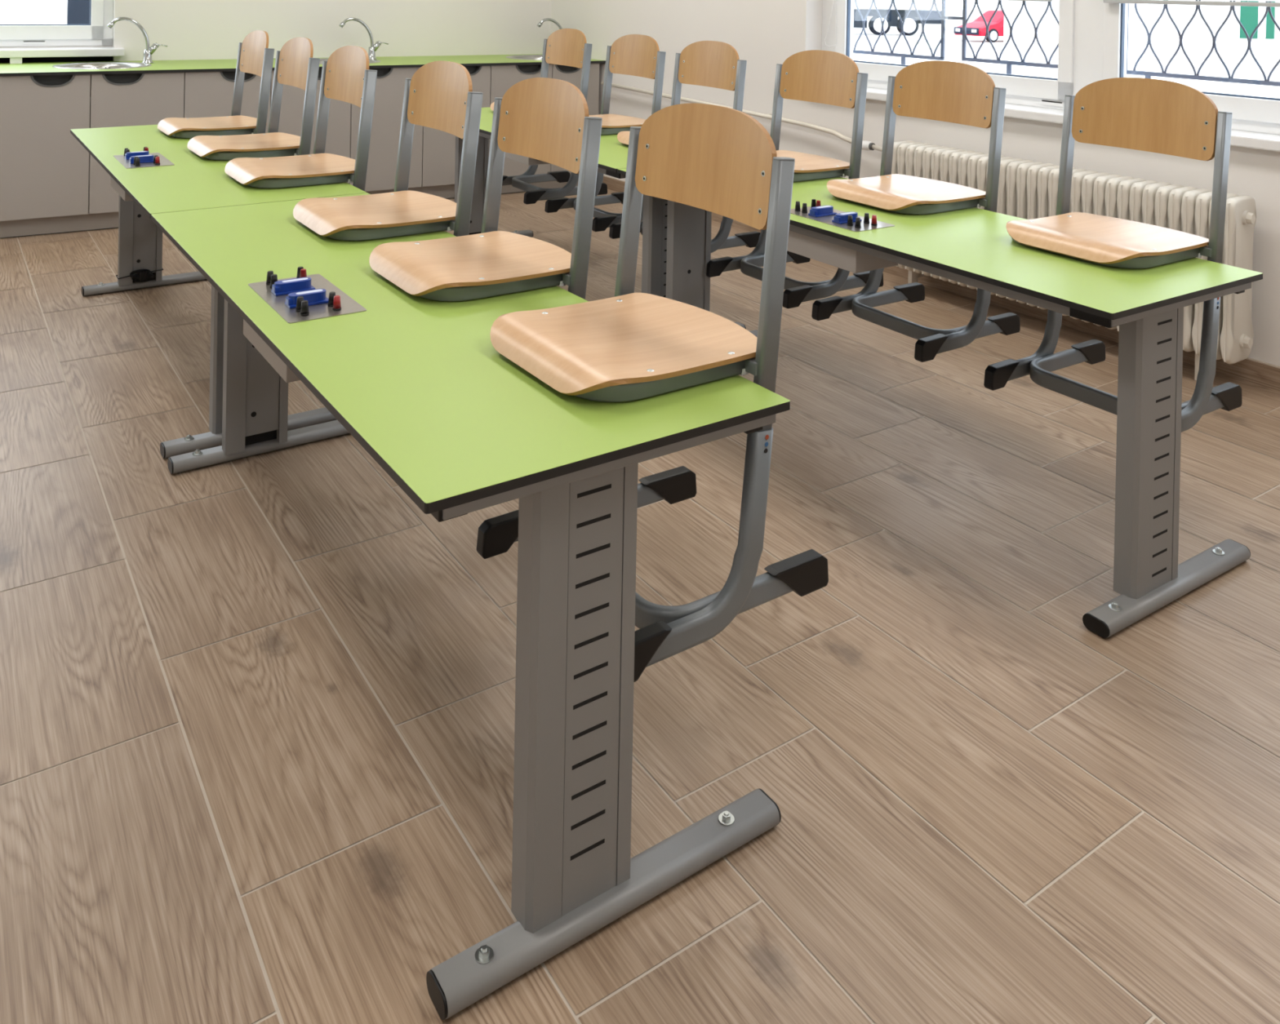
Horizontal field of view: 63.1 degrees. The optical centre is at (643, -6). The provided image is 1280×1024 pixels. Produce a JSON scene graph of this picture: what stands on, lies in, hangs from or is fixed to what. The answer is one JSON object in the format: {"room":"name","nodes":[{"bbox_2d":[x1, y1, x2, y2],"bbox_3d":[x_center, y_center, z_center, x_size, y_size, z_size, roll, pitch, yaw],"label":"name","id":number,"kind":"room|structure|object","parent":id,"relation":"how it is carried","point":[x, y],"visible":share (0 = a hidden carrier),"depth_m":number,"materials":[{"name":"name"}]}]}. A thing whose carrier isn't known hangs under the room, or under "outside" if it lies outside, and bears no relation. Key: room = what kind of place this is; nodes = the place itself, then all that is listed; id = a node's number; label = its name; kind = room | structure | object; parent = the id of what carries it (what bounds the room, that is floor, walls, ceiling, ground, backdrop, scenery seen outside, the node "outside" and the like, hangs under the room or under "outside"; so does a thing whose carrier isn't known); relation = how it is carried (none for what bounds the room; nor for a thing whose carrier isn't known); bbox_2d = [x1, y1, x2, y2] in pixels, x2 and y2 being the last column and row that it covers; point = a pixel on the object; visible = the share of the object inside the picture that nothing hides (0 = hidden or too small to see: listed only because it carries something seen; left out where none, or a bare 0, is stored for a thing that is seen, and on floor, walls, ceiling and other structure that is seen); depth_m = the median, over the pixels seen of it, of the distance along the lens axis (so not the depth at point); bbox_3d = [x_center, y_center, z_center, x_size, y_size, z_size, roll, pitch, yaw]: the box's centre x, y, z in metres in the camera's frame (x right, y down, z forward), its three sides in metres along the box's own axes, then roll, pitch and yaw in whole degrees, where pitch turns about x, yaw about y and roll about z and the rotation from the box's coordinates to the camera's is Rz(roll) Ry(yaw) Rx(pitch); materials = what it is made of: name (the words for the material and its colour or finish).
{"room":"science classroom","nodes":[
{"label":"science classroom","id":0,"kind":"room"},
{"bbox_2d":[0,0,551,62],"bbox_3d":[-3.281,-0.281,5.769,6.150,3.100,0.240,1,0,-30],"label":"wall","id":1,"kind":"structure","parent":0,"point":[190,29],"depth_m":6.42,"materials":[{"name":"beige paint"}]},
{"bbox_2d":[0,0,124,63],"bbox_3d":[-3.954,-0.493,5.281,2.390,1.696,0.240,1,0,-30],"label":"window","id":2,"kind":"structure","parent":1,"relation":"in","point":[96,33],"depth_m":5.74,"materials":[{"name":"white plastic"}]},
{"bbox_2d":[0,189,1279,1023],"bbox_3d":[-0.693,1.288,2.627,6.100,0.100,8.600,1,0,-35],"label":"floor","id":3,"kind":"structure","parent":0,"point":[257,713],"depth_m":1.82,"materials":[{"name":"brown wood"}]},
{"bbox_2d":[0,72,184,238],"bbox_3d":[-2.917,0.784,5.461,0.860,0.788,0.672,1,0,-30],"label":"base cabinet","id":4,"kind":"object","parent":3,"relation":"on","point":[51,184],"visible":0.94,"depth_m":5.12,"materials":[{"name":"beige laminate"}]},
{"bbox_2d":[70,124,366,458],"bbox_3d":[-1.542,0.872,3.595,0.592,0.688,1.788,1,0,-35],"label":"table","id":5,"kind":"object","parent":3,"relation":"on","point":[152,171],"visible":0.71,"depth_m":3.24,"materials":[{"name":"green laminate"}]},
{"bbox_2d":[115,268,163,282],"bbox_3d":[-2.049,1.139,4.244,0.170,0.054,0.074,1,0,-35],"label":"bundle","id":6,"kind":"object","parent":5,"relation":"attached to","point":[144,276],"visible":1,"depth_m":4.22,"materials":[{"name":"black plastic"}]},
{"bbox_2d":[157,30,274,138],"bbox_3d":[-1.680,0.538,4.199,0.477,0.786,0.430,1,0,-35],"label":"chair","id":7,"kind":"object","parent":5,"relation":"on","point":[255,56],"visible":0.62,"depth_m":4.15,"materials":[{"name":"brown wood"}]},
{"bbox_2d":[186,36,319,160],"bbox_3d":[-1.355,0.547,3.729,0.477,0.786,0.430,1,0,-35],"label":"chair","id":8,"kind":"object","parent":5,"relation":"on","point":[295,65],"visible":0.62,"depth_m":3.69,"materials":[{"name":"brown wood"}]},
{"bbox_2d":[224,45,377,191],"bbox_3d":[-1.038,0.556,3.270,0.477,0.786,0.430,1,0,-35],"label":"chair","id":9,"kind":"object","parent":5,"relation":"on","point":[346,75],"visible":0.64,"depth_m":3.22,"materials":[{"name":"brown wood"}]},
{"bbox_2d":[183,71,271,133],"bbox_3d":[-2.360,0.793,5.785,0.428,0.788,0.672,1,0,-30],"label":"base cabinet","id":10,"kind":"object","parent":3,"relation":"on","point":[206,94],"visible":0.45,"depth_m":5.47,"materials":[{"name":"beige laminate"}]},
{"bbox_2d":[270,66,422,194],"bbox_3d":[-1.809,0.802,6.106,0.848,0.788,0.672,1,0,-30],"label":"base cabinet","id":11,"kind":"object","parent":3,"relation":"on","point":[343,126],"visible":0.3,"depth_m":5.89,"materials":[{"name":"beige laminate"}]},
{"bbox_2d":[419,65,490,199],"bbox_3d":[-1.264,0.810,6.424,0.413,0.788,0.672,1,0,-30],"label":"base cabinet","id":12,"kind":"object","parent":3,"relation":"on","point":[438,147],"visible":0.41,"depth_m":6.11,"materials":[{"name":"beige laminate"}]},
{"bbox_2d":[151,192,790,1020],"bbox_3d":[-0.524,0.900,2.121,0.592,0.688,1.788,1,0,-35],"label":"table","id":13,"kind":"object","parent":3,"relation":"on","point":[421,384],"visible":0.94,"depth_m":1.44,"materials":[{"name":"green laminate"}]},
{"bbox_2d":[293,60,483,240],"bbox_3d":[-0.625,0.567,2.672,0.477,0.786,0.430,1,0,-35],"label":"chair","id":14,"kind":"object","parent":13,"relation":"on","point":[440,95],"visible":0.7,"depth_m":2.63,"materials":[{"name":"brown wood"}]},
{"bbox_2d":[368,77,602,301],"bbox_3d":[-0.313,0.576,2.220,0.477,0.786,0.430,1,0,-35],"label":"chair","id":15,"kind":"object","parent":13,"relation":"on","point":[548,120],"visible":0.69,"depth_m":2.18,"materials":[{"name":"brown wood"}]},
{"bbox_2d":[475,102,828,682],"bbox_3d":[0.010,0.585,1.752,0.477,0.786,0.430,1,0,-35],"label":"chair","id":16,"kind":"object","parent":13,"relation":"attached to","point":[628,346],"visible":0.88,"depth_m":1.68,"materials":[{"name":"brown wood"}]},
{"bbox_2d":[488,62,599,194],"bbox_3d":[-0.683,0.821,6.566,0.735,0.788,0.332,1,0,-30],"label":"base cabinet","id":17,"kind":"object","parent":3,"relation":"on","point":[503,77],"visible":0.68,"depth_m":6.41,"materials":[{"name":"beige laminate"}]},
{"bbox_2d":[454,106,746,328],"bbox_3d":[-0.343,0.890,4.402,0.592,0.688,1.788,1,0,-34],"label":"table","id":18,"kind":"object","parent":3,"relation":"on","point":[613,154],"visible":0.12,"depth_m":3.68,"materials":[{"name":"grey paint"}]},
{"bbox_2d":[485,28,607,204],"bbox_3d":[-0.468,0.556,5.007,0.477,0.786,0.430,1,0,-34],"label":"chair","id":19,"kind":"object","parent":18,"relation":"on","point":[563,46],"visible":0.49,"depth_m":5.03,"materials":[{"name":"brown wood"}]},
{"bbox_2d":[544,34,666,231],"bbox_3d":[-0.132,0.566,4.501,0.477,0.786,0.430,1,0,-34],"label":"chair","id":20,"kind":"object","parent":18,"relation":"on","point":[634,55],"visible":0.52,"depth_m":4.55,"materials":[{"name":"brown wood"}]},
{"bbox_2d":[608,40,759,253],"bbox_3d":[0.164,0.574,4.053,0.477,0.786,0.430,1,0,-34],"label":"chair","id":21,"kind":"object","parent":18,"relation":"on","point":[712,64],"visible":0.33,"depth_m":4.07,"materials":[{"name":"brown wood"}]},
{"bbox_2d":[617,168,1262,638],"bbox_3d":[0.646,0.918,2.908,0.592,0.688,1.788,1,0,-34],"label":"table","id":22,"kind":"object","parent":3,"relation":"on","point":[973,246],"visible":0.73,"depth_m":2.22,"materials":[{"name":"green laminate"}]},
{"bbox_2d":[706,49,883,308],"bbox_3d":[0.511,0.584,3.530,0.477,0.786,0.430,1,0,-34],"label":"chair","id":23,"kind":"object","parent":22,"relation":"attached to","point":[817,76],"visible":0.69,"depth_m":3.53,"materials":[{"name":"brown wood"}]},
{"bbox_2d":[811,60,1020,362],"bbox_3d":[0.808,0.592,3.081,0.477,0.786,0.430,1,0,-34],"label":"chair","id":24,"kind":"object","parent":22,"relation":"on","point":[949,91],"visible":0.97,"depth_m":3.05,"materials":[{"name":"brown wood"}]},
{"bbox_2d":[983,77,1242,432],"bbox_3d":[1.156,0.602,2.556,0.477,0.786,0.430,1,0,-34],"label":"chair","id":25,"kind":"object","parent":22,"relation":"on","point":[1158,116],"visible":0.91,"depth_m":2.54,"materials":[{"name":"brown wood"}]},
{"bbox_2d":[550,0,1279,366],"bbox_3d":[1.662,-0.176,4.198,0.240,3.100,8.750,1,0,-36],"label":"wall","id":26,"kind":"structure","parent":0,"point":[763,33],"depth_m":5.15,"materials":[{"name":"beige paint"}]},
{"bbox_2d":[600,81,852,143],"bbox_3d":[0.381,0.621,5.690,0.076,0.117,2.157,1,0,-36],"label":"pipe","id":27,"kind":"object","parent":26,"relation":"attached to","point":[769,116],"visible":0.8,"depth_m":5.36,"materials":[{"name":"white metal"}]},
{"bbox_2d":[853,0,963,64],"bbox_3d":[1.247,-0.356,5.041,0.076,1.500,0.710,1,0,-36],"label":"window grille","id":28,"kind":"object","parent":26,"relation":"in","point":[942,40],"depth_m":5.03,"materials":[{"name":"grey metal"}]},
{"bbox_2d":[602,175,1279,391],"bbox_3d":[1.883,1.243,3.645,0.012,0.076,7.350,1,0,-36],"label":"baseboard","id":29,"kind":"structure","parent":26,"relation":"attached to","point":[1250,370],"depth_m":3.98,"materials":[{"name":"brown wood"}]},
{"bbox_2d":[961,0,1058,74],"bbox_3d":[1.668,-0.347,4.455,0.076,1.494,0.745,1,0,-36],"label":"window grille","id":30,"kind":"object","parent":26,"relation":"in","point":[1009,64],"visible":0.59,"depth_m":4.59,"materials":[{"name":"grey metal"}]},
{"bbox_2d":[821,0,1279,151],"bbox_3d":[1.831,-0.361,3.878,0.225,1.721,3.280,1,0,-36],"label":"window","id":31,"kind":"structure","parent":26,"relation":"in","point":[1092,46],"depth_m":4.10,"materials":[{"name":"white plastic"}]},
{"bbox_2d":[824,0,836,46],"bbox_3d":[0.941,-0.443,5.158,0.006,1.405,0.083,1,0,-36],"label":"blind cord","id":32,"kind":"object","parent":31,"relation":"hanging from","point":[833,0],"visible":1,"depth_m":5.15,"materials":[{"name":"white plastic"}]},
{"bbox_2d":[1004,0,1052,1],"bbox_3d":[1.322,-0.591,4.601,0.029,1.219,1.085,1,0,-36],"label":"blind","id":33,"kind":"object","parent":31,"relation":"attached to","point":[1004,0],"visible":1,"depth_m":4.21,"materials":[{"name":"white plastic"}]},
{"bbox_2d":[1103,0,1279,7],"bbox_3d":[2.075,-0.570,3.554,0.029,1.219,1.035,1,0,-36],"label":"blind","id":34,"kind":"object","parent":31,"relation":"attached to","point":[1247,3],"visible":1,"depth_m":3.66,"materials":[{"name":"white plastic"}]},
{"bbox_2d":[891,140,1256,380],"bbox_3d":[1.547,0.959,3.949,0.208,0.628,1.454,1,0,-36],"label":"radiator","id":35,"kind":"object","parent":26,"relation":"attached to","point":[1028,189],"visible":0.48,"depth_m":3.63,"materials":[{"name":"beige metal"}]},
{"bbox_2d":[862,140,882,151],"bbox_3d":[0.992,0.689,4.598,0.189,0.044,0.264,1,0,-27],"label":"radiator valve","id":36,"kind":"object","parent":35,"relation":"attached to","point":[866,145],"visible":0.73,"depth_m":4.58,"materials":[{"name":"white plastic"}]},
{"bbox_2d":[1126,0,1279,86],"bbox_3d":[2.349,-0.328,3.509,0.077,1.494,1.536,1,0,-36],"label":"window grille","id":37,"kind":"object","parent":26,"relation":"in","point":[1147,74],"visible":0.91,"depth_m":3.90,"materials":[{"name":"grey metal"}]},
{"label":"outside","id":38,"kind":"structure","parent":0,"visible":0},
{"bbox_2d":[0,0,1279,97],"bbox_3d":[27.887,2.367,69.305,116.250,0.200,140.000,1,0,-35],"label":"ground","id":39,"kind":"structure","parent":38,"point":[1266,51],"depth_m":39.15,"materials":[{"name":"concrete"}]},
{"bbox_2d":[66,0,89,23],"bbox_3d":[-5.263,-1.565,18.347,8.020,7.000,5.050,1,0,-35],"label":"building","id":40,"kind":"structure","parent":39,"relation":"on","point":[77,11],"depth_m":16.83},
{"bbox_2d":[853,0,941,35],"bbox_3d":[11.686,0.247,54.098,7.100,3.600,2.440,1,0,-3],"label":"truck","id":41,"kind":"object","parent":39,"relation":"on","point":[911,25],"visible":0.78,"depth_m":53.10,"materials":[{"name":"white paint"}]},
{"bbox_2d":[954,9,1004,42],"bbox_3d":[16.521,1.437,48.575,3.920,1.468,1.736,1,0,-26],"label":"parked car","id":42,"kind":"object","parent":39,"relation":"on","point":[977,27],"visible":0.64,"depth_m":47.62,"materials":[{"name":"red paint"}]},
{"bbox_2d":[954,26,978,35],"bbox_3d":[14.806,1.655,47.772,0.100,0.300,1.500,1,0,-26],"label":"headlight assembly","id":43,"kind":"object","parent":42,"relation":"attached to","point":[957,30],"depth_m":47.61,"materials":[{"name":"black glass"}]},
{"bbox_2d":[1003,0,1189,54],"bbox_3d":[17.444,0.901,40.130,7.080,2.680,0.310,1,0,0],"label":"wall","id":44,"kind":"structure","parent":39,"relation":"on","point":[1165,39],"depth_m":40.01,"materials":[{"name":"white"}]},
{"bbox_2d":[1188,0,1279,39],"bbox_3d":[36.057,-2.033,61.878,21.000,9.000,8.060,1,0,3],"label":"house","id":45,"kind":"structure","parent":39,"relation":"on","point":[1250,17],"depth_m":58.08,"materials":[{"name":"white paint"}]},
{"bbox_2d":[1240,0,1275,39],"bbox_3d":[34.169,1.345,57.984,1.850,2.180,0.060,1,0,3],"label":"shutter","id":46,"kind":"object","parent":45,"relation":"hanging from","point":[1250,16],"depth_m":57.98,"materials":[{"name":"green paint"}]},
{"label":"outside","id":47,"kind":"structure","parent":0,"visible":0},
{"bbox_2d":[0,18,34,24],"bbox_3d":[-29.805,1.550,20.873,33.750,0.200,54.100,1,0,-35],"label":"ground","id":48,"kind":"structure","parent":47,"point":[2,21],"depth_m":49.27,"materials":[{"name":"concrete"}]},
{"bbox_3d":[-3.661,0.773,5.027,0.863,0.788,0.672,1,0,-30],"label":"base cabinet","id":49,"kind":"object","parent":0,"visible":0},
{"bbox_2d":[0,53,605,76],"bbox_3d":[-2.850,0.383,5.492,5.649,0.015,0.692,1,0,-30],"label":"countertop","id":50,"kind":"structure","parent":49,"relation":"on","point":[33,68],"depth_m":5.72,"materials":[{"name":"green laminate"}]},
{"bbox_2d":[52,62,151,97],"bbox_3d":[-2.854,0.451,5.504,0.464,0.160,0.464,1,0,-30],"label":"sink","id":51,"kind":"object","parent":50,"relation":"in","point":[85,65],"visible":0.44,"depth_m":5.64,"materials":[{"name":"silver metal"}]},
{"bbox_2d":[106,17,167,63],"bbox_3d":[-2.767,0.248,5.702,0.301,0.254,0.060,1,0,-30],"label":"tap","id":52,"kind":"object","parent":50,"relation":"on","point":[148,52],"visible":0.99,"depth_m":5.71,"materials":[{"name":"silver metal"}]},
{"bbox_2d":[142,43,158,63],"bbox_3d":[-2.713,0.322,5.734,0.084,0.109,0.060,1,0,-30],"label":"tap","id":53,"kind":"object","parent":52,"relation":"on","point":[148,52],"depth_m":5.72,"materials":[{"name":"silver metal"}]},
{"bbox_2d":[319,57,380,64],"bbox_3d":[-1.784,0.468,6.128,0.464,0.160,0.464,1,0,-30],"label":"sink","id":54,"kind":"object","parent":50,"relation":"in","point":[371,60],"visible":0.12,"depth_m":6.25,"materials":[{"name":"silver metal"}]},
{"bbox_2d":[338,17,388,59],"bbox_3d":[-1.697,0.265,6.325,0.301,0.254,0.060,1,0,-30],"label":"tap","id":55,"kind":"object","parent":50,"relation":"on","point":[371,51],"visible":0.96,"depth_m":6.33,"materials":[{"name":"silver metal"}]},
{"bbox_2d":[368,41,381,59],"bbox_3d":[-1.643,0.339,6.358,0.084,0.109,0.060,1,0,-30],"label":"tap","id":56,"kind":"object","parent":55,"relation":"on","point":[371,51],"depth_m":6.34,"materials":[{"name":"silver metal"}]},
{"bbox_2d":[506,54,559,71],"bbox_3d":[-0.662,0.485,6.782,0.464,0.160,0.464,1,0,-30],"label":"sink","id":57,"kind":"object","parent":50,"relation":"in","point":[535,57],"visible":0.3,"depth_m":6.93,"materials":[{"name":"silver metal"}]},
{"bbox_2d":[537,17,562,29],"bbox_3d":[-0.575,0.283,6.980,0.301,0.254,0.060,1,0,-30],"label":"tap","id":58,"kind":"object","parent":50,"relation":"on","point":[543,20],"visible":0.43,"depth_m":6.94,"materials":[{"name":"silver metal"}]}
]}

